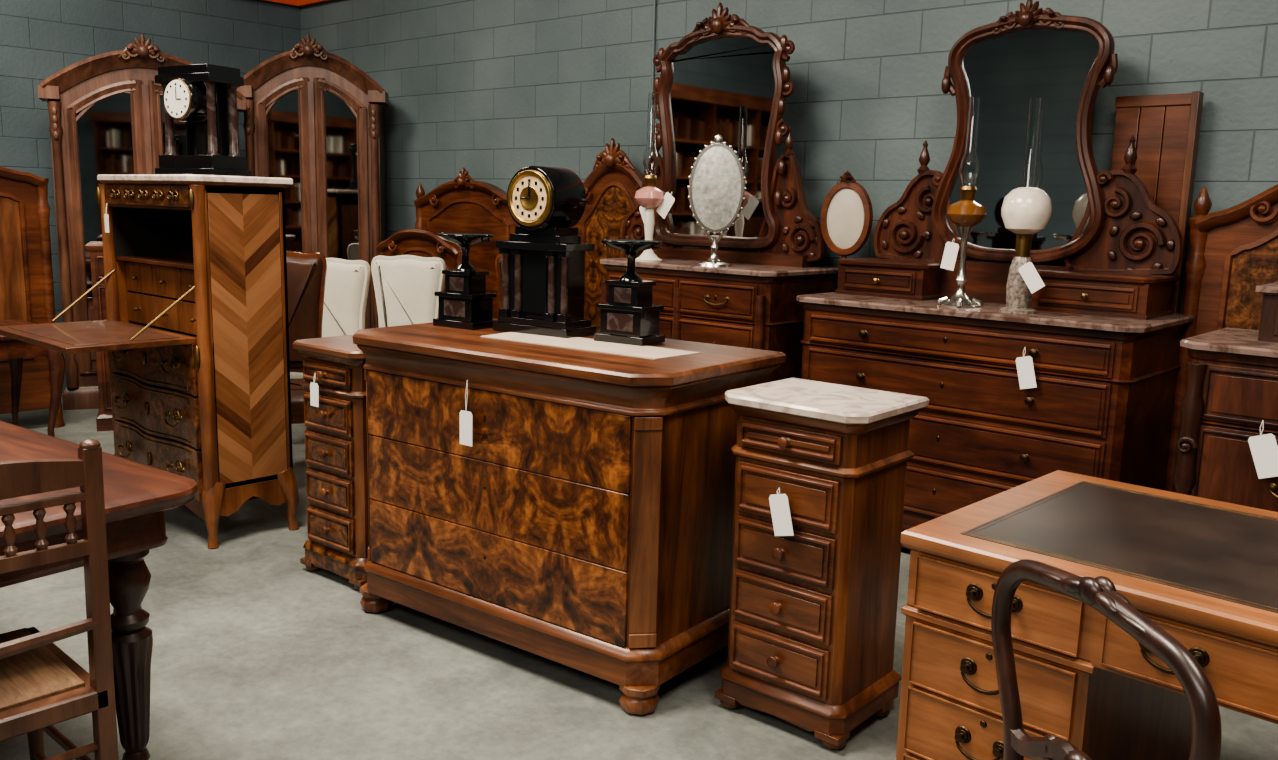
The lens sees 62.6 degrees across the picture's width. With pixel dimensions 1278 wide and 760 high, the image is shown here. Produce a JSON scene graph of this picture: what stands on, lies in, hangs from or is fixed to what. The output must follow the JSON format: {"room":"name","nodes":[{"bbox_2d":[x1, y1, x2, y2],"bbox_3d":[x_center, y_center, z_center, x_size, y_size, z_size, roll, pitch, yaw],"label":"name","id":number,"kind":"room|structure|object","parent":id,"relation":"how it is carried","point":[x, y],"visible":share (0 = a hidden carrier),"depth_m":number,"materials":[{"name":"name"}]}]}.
{"room":"antique furniture shop","nodes":[
{"label":"antique furniture shop","id":0,"kind":"room"},
{"bbox_2d":[0,0,300,392],"bbox_3d":[-5.806,-1.783,5.567,0.200,4.300,9.180,10,13,41],"label":"wall","id":1,"kind":"structure","parent":0,"point":[39,39],"depth_m":7.47,"materials":[{"name":"grey brick"}]},
{"bbox_2d":[260,0,297,5],"bbox_3d":[-3.698,-3.006,7.517,0.050,0.225,2.730,10,13,41],"label":"trim","id":2,"kind":"structure","parent":1,"relation":"attached to","point":[284,2],"depth_m":8.44,"materials":[{"name":"orange metal"}]},
{"bbox_2d":[0,393,1277,759],"bbox_3d":[-1.297,1.175,1.882,12.500,0.100,9.180,10,13,41],"label":"floor","id":3,"kind":"structure","parent":0,"point":[258,654],"depth_m":3.18,"materials":[{"name":"concrete"}]},
{"bbox_2d":[0,167,64,427],"bbox_3d":[-4.104,-0.444,5.854,0.099,1.648,1.589,10,13,41],"label":"headboard","id":4,"kind":"object","parent":3,"relation":"on","point":[26,272],"visible":0.84,"depth_m":6.29,"materials":[{"name":"brown wood"}]},
{"bbox_2d":[0,319,65,436],"bbox_3d":[-3.455,0.098,5.545,0.707,0.743,0.607,10,13,41],"label":"side table","id":5,"kind":"object","parent":3,"relation":"on","point":[14,350],"visible":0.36,"depth_m":5.50,"materials":[{"name":"brown wood"}]},
{"bbox_2d":[0,439,118,759],"bbox_3d":[-1.410,0.587,2.166,0.468,0.960,0.460,10,13,41],"label":"spindle-back chair","id":6,"kind":"object","parent":3,"relation":"on","point":[42,687],"visible":1,"depth_m":2.12,"materials":[{"name":"brown wood"}]},
{"bbox_2d":[85,241,112,430],"bbox_3d":[-2.998,-0.296,6.677,0.849,1.140,0.428,-3,10,-24],"label":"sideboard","id":7,"kind":"object","parent":3,"relation":"on","point":[104,421],"visible":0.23,"depth_m":6.38,"materials":[{"name":"brown wood"}]},
{"bbox_2d":[0,421,198,759],"bbox_3d":[-1.932,0.605,2.566,1.458,0.768,1.088,8,12,35],"label":"dining table","id":8,"kind":"object","parent":3,"relation":"on","point":[137,496],"visible":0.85,"depth_m":2.51,"materials":[{"name":"brown wood"}]},
{"bbox_2d":[37,33,245,409],"bbox_3d":[-3.370,-1.080,7.274,1.240,2.472,0.655,-3,10,-24],"label":"armoire","id":9,"kind":"object","parent":3,"relation":"on","point":[106,110],"visible":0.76,"depth_m":6.90,"materials":[{"name":"brown wood"}]},
{"bbox_2d":[0,174,299,548],"bbox_3d":[-2.129,-0.106,4.509,0.982,1.529,0.906,10,13,41],"label":"secretary desk","id":10,"kind":"object","parent":3,"relation":"on","point":[194,334],"visible":0.96,"depth_m":4.41,"materials":[{"name":"brown wood"}]},
{"bbox_2d":[104,203,108,232],"bbox_3d":[-2.366,-0.721,4.669,0.040,0.130,0.009,10,13,41],"label":"price tag","id":11,"kind":"object","parent":10,"relation":"attached to","point":[106,220],"visible":1,"depth_m":4.67,"materials":[{"name":"beige paper"}]},
{"bbox_2d":[155,64,251,176],"bbox_3d":[-1.867,-1.094,4.456,0.360,0.450,0.222,6,11,27],"label":"clock","id":12,"kind":"object","parent":10,"relation":"on","point":[202,96],"visible":0.99,"depth_m":4.40,"materials":[{"name":"black stone"}]},
{"bbox_2d":[286,250,326,423],"bbox_3d":[-1.816,-0.081,5.503,0.420,1.168,0.561,-2,10,-22],"label":"salon chair","id":13,"kind":"object","parent":3,"relation":"on","point":[306,272],"visible":0.25,"depth_m":5.64,"materials":[{"name":"brown leather"}]},
{"bbox_2d":[237,33,388,328],"bbox_3d":[-2.364,-1.183,7.738,1.030,2.572,0.555,0,10,-8],"label":"armoire","id":14,"kind":"object","parent":3,"relation":"on","point":[313,118],"visible":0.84,"depth_m":7.50,"materials":[{"name":"brown wood"}]},
{"bbox_2d":[292,334,368,590],"bbox_3d":[-1.052,0.302,4.085,0.428,0.910,0.437,9,12,38],"label":"dresser","id":15,"kind":"object","parent":3,"relation":"on","point":[336,430],"visible":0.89,"depth_m":3.90,"materials":[{"name":"brown wood"}]},
{"bbox_2d":[310,373,318,406],"bbox_3d":[-1.198,0.035,3.881,0.050,0.125,0.009,9,12,38],"label":"price tag","id":16,"kind":"object","parent":15,"relation":"attached to","point":[314,394],"visible":1,"depth_m":3.88,"materials":[{"name":"beige paper"}]},
{"bbox_2d":[290,258,370,378],"bbox_3d":[-1.912,-0.181,6.333,0.470,1.088,0.561,2,9,4],"label":"upholstered chair","id":17,"kind":"object","parent":3,"relation":"on","point":[347,282],"visible":0.3,"depth_m":6.45,"materials":[{"name":"beige fabric"}]},
{"bbox_2d":[371,255,445,327],"bbox_3d":[-1.444,-0.181,6.314,0.470,1.118,0.561,2,9,4],"label":"upholstered chair","id":18,"kind":"object","parent":3,"relation":"on","point":[405,286],"visible":0.45,"depth_m":6.43,"materials":[{"name":"beige fabric"}]},
{"bbox_2d":[376,229,461,290],"bbox_3d":[-1.523,-0.421,7.320,0.989,1.248,0.099,10,13,41],"label":"footboard","id":19,"kind":"object","parent":3,"relation":"on","point":[416,242],"visible":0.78,"depth_m":7.19,"materials":[{"name":"brown wood"}]},
{"bbox_2d":[414,168,518,318],"bbox_3d":[-1.208,-0.630,7.330,1.190,1.674,0.139,10,13,41],"label":"headboard","id":20,"kind":"object","parent":3,"relation":"on","point":[463,204],"visible":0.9,"depth_m":7.20,"materials":[{"name":"brown wood"}]},
{"bbox_2d":[495,254,502,308],"bbox_3d":[-0.807,-0.196,6.408,0.550,1.148,0.561,8,11,33],"label":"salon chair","id":21,"kind":"object","parent":3,"relation":"on","point":[499,258],"visible":0.13,"depth_m":6.61,"materials":[{"name":"brown wood"}]},
{"bbox_2d":[352,318,785,714],"bbox_3d":[-0.293,0.365,3.543,1.348,1.000,0.708,8,12,36],"label":"walnut commode","id":22,"kind":"object","parent":3,"relation":"on","point":[585,524],"visible":0.84,"depth_m":3.17,"materials":[{"name":"brown wood"}]},
{"bbox_2d":[433,232,497,329],"bbox_3d":[-0.625,-0.360,3.784,0.227,0.335,0.201,8,11,33],"label":"urn","id":23,"kind":"object","parent":22,"relation":"on","point":[465,303],"visible":0.99,"depth_m":3.75,"materials":[{"name":"black"}]},
{"bbox_2d":[460,380,471,446],"bbox_3d":[-0.534,0.101,3.251,0.055,0.205,0.009,8,12,36],"label":"price tag","id":24,"kind":"object","parent":22,"relation":"attached to","point":[465,416],"visible":1,"depth_m":3.25,"materials":[{"name":"beige paper"}]},
{"bbox_2d":[493,166,595,337],"bbox_3d":[-0.326,-0.449,3.633,0.330,0.568,0.182,8,11,33],"label":"mantel clock","id":25,"kind":"object","parent":22,"relation":"on","point":[543,280],"visible":0.99,"depth_m":3.58,"materials":[{"name":"black"}]},
{"bbox_2d":[480,332,699,359],"bbox_3d":[-0.176,-0.117,3.402,0.760,0.003,0.230,8,12,36],"label":"table runner","id":26,"kind":"object","parent":22,"relation":"on","point":[579,343],"visible":0.79,"depth_m":3.35,"materials":[{"name":"white fabric"}]},
{"bbox_2d":[594,238,664,345],"bbox_3d":[-0.028,-0.293,3.453,0.227,0.335,0.201,8,11,33],"label":"urn","id":27,"kind":"object","parent":22,"relation":"on","point":[629,316],"visible":1,"depth_m":3.42,"materials":[{"name":"black"}]},
{"bbox_2d":[574,138,656,330],"bbox_3d":[-0.168,-0.538,6.423,0.830,1.841,0.139,10,13,41],"label":"headboard","id":28,"kind":"object","parent":3,"relation":"on","point":[612,185],"visible":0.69,"depth_m":6.40,"materials":[{"name":"brown wood"}]},
{"bbox_2d":[600,2,837,381],"bbox_3d":[0.313,-0.692,5.466,1.378,2.482,0.673,10,13,41],"label":"dresser","id":29,"kind":"object","parent":3,"relation":"on","point":[729,77],"visible":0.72,"depth_m":5.30,"materials":[{"name":"brown wood"}]},
{"bbox_2d":[634,93,664,261],"bbox_3d":[0.058,-1.025,5.338,0.159,0.840,0.159,-1,10,-17],"label":"oil lamp","id":30,"kind":"object","parent":29,"relation":"on","point":[649,197],"visible":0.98,"depth_m":5.30,"materials":[{"name":"pink glass"}]},
{"bbox_2d":[639,206,645,222],"bbox_3d":[0.044,-0.858,5.466,0.112,0.144,0.009,10,13,41],"label":"price tag","id":31,"kind":"object","parent":30,"relation":"hanging from","point":[642,210],"visible":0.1,"depth_m":5.48,"materials":[{"name":"beige paper"}]},
{"bbox_2d":[656,192,674,218],"bbox_3d":[0.135,-0.885,5.324,0.123,0.139,0.009,10,13,41],"label":"price tag","id":32,"kind":"object","parent":30,"relation":"hanging from","point":[663,209],"visible":1,"depth_m":5.32,"materials":[{"name":"beige paper"}]},
{"bbox_2d":[687,134,746,266],"bbox_3d":[0.374,-0.869,5.086,0.230,0.630,0.178,-3,11,-27],"label":"mirror","id":33,"kind":"object","parent":29,"relation":"on","point":[716,187],"visible":1,"depth_m":5.07,"materials":[{"name":"silver metal"}]},
{"bbox_2d":[714,378,928,749],"bbox_3d":[0.500,0.505,3.009,0.453,0.940,0.402,9,12,40],"label":"chest","id":34,"kind":"object","parent":3,"relation":"on","point":[813,611],"visible":0.96,"depth_m":2.87,"materials":[{"name":"brown wood"}]},
{"bbox_2d":[769,488,793,535],"bbox_3d":[0.384,0.357,2.821,0.083,0.135,0.009,9,12,40],"label":"price tag","id":35,"kind":"object","parent":34,"relation":"attached to","point":[779,504],"visible":1,"depth_m":2.82,"materials":[{"name":"beige paper"}]},
{"bbox_2d":[820,171,872,257],"bbox_3d":[0.990,-0.200,5.188,0.205,1.638,0.208,-1,10,-14],"label":"screen","id":36,"kind":"object","parent":3,"relation":"on","point":[846,219],"visible":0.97,"depth_m":5.07,"materials":[{"name":"fabric"}]},
{"bbox_2d":[796,0,1193,549],"bbox_3d":[1.478,-0.430,4.478,1.492,2.348,0.739,10,13,41],"label":"chest","id":37,"kind":"object","parent":3,"relation":"on","point":[1103,337],"visible":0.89,"depth_m":4.31,"materials":[{"name":"brown wood"}]},
{"bbox_2d":[937,97,986,307],"bbox_3d":[1.355,-0.729,4.334,0.160,0.850,0.160,-2,10,-22],"label":"oil lamp","id":38,"kind":"object","parent":37,"relation":"on","point":[965,213],"visible":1,"depth_m":4.30,"materials":[{"name":"orange glass"}]},
{"bbox_2d":[940,239,958,270],"bbox_3d":[1.294,-0.522,4.367,0.077,0.134,0.009,10,13,41],"label":"price tag","id":39,"kind":"object","parent":38,"relation":"hanging from","point":[951,249],"visible":1,"depth_m":4.37,"materials":[{"name":"beige paper"}]},
{"bbox_2d":[999,97,1051,313],"bbox_3d":[1.521,-0.679,4.122,0.188,0.830,0.188,10,13,41],"label":"oil lamp","id":40,"kind":"object","parent":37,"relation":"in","point":[1026,211],"visible":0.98,"depth_m":4.08,"materials":[{"name":"white glass"}]},
{"bbox_2d":[1019,258,1044,293],"bbox_3d":[1.524,-0.403,4.067,0.109,0.138,0.009,10,13,41],"label":"price tag","id":41,"kind":"object","parent":40,"relation":"hanging from","point":[1028,272],"visible":1,"depth_m":4.07,"materials":[{"name":"beige paper"}]},
{"bbox_2d":[1016,347,1036,388],"bbox_3d":[1.486,-0.043,4.023,0.091,0.165,0.009,10,13,41],"label":"price tag","id":42,"kind":"object","parent":37,"relation":"attached to","point":[1025,368],"visible":1,"depth_m":4.02,"materials":[{"name":"beige paper"}]},
{"bbox_2d":[896,470,1277,759],"bbox_3d":[1.385,0.763,2.108,1.520,0.770,0.835,10,13,43],"label":"writing desk","id":43,"kind":"object","parent":3,"relation":"on","point":[1204,571],"visible":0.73,"depth_m":2.19,"materials":[{"name":"wood"}]},
{"bbox_2d":[991,559,1221,759],"bbox_3d":[0.765,0.745,1.530,0.515,0.976,0.463,-1,10,-13],"label":"chair","id":44,"kind":"object","parent":3,"relation":"on","point":[1100,593],"visible":1,"depth_m":1.44,"materials":[{"name":"brown wood"}]},
{"bbox_2d":[1111,91,1203,312],"bbox_3d":[2.100,-0.208,4.452,0.325,1.950,0.060,10,13,41],"label":"panel","id":45,"kind":"object","parent":3,"relation":"on","point":[1165,128],"visible":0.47,"depth_m":4.29,"materials":[{"name":"brown wood"}]},
{"bbox_2d":[1165,184,1277,492],"bbox_3d":[2.652,-0.008,3.901,1.250,1.764,0.139,10,13,41],"label":"headboard","id":46,"kind":"object","parent":3,"relation":"on","point":[1233,251],"visible":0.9,"depth_m":4.15,"materials":[{"name":"brown wood"}]},
{"bbox_2d":[1173,282,1277,511],"bbox_3d":[2.426,0.358,3.262,1.332,1.240,0.643,10,13,41],"label":"chest","id":47,"kind":"object","parent":3,"relation":"on","point":[1232,373],"visible":0.48,"depth_m":3.37,"materials":[{"name":"brown wood"}]},
{"bbox_2d":[1248,420,1277,478],"bbox_3d":[1.948,0.219,3.253,0.113,0.185,0.009,10,13,41],"label":"price tag","id":48,"kind":"object","parent":47,"relation":"attached to","point":[1264,448],"visible":1,"depth_m":3.26,"materials":[{"name":"beige paper"}]},
{"bbox_2d":[300,0,1277,313],"bbox_3d":[1.765,-1.469,4.820,12.100,4.300,0.200,10,13,41],"label":"wall","id":49,"kind":"structure","parent":0,"point":[493,90],"depth_m":5.52,"materials":[{"name":"grey brick"}]},
{"bbox_2d":[295,0,334,6],"bbox_3d":[1.704,-2.381,4.574,12.100,0.225,0.050,10,13,41],"label":"trim","id":50,"kind":"structure","parent":49,"relation":"attached to","point":[301,3],"depth_m":8.42,"materials":[{"name":"orange metal"}]},
{"bbox_2d":[651,0,655,92],"bbox_3d":[0.080,-1.736,6.165,0.018,4.300,0.018,10,13,41],"label":"conduit pipe","id":51,"kind":"object","parent":49,"relation":"attached to","point":[654,1],"visible":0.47,"depth_m":6.12,"materials":[{"name":"grey metal"}]}
]}

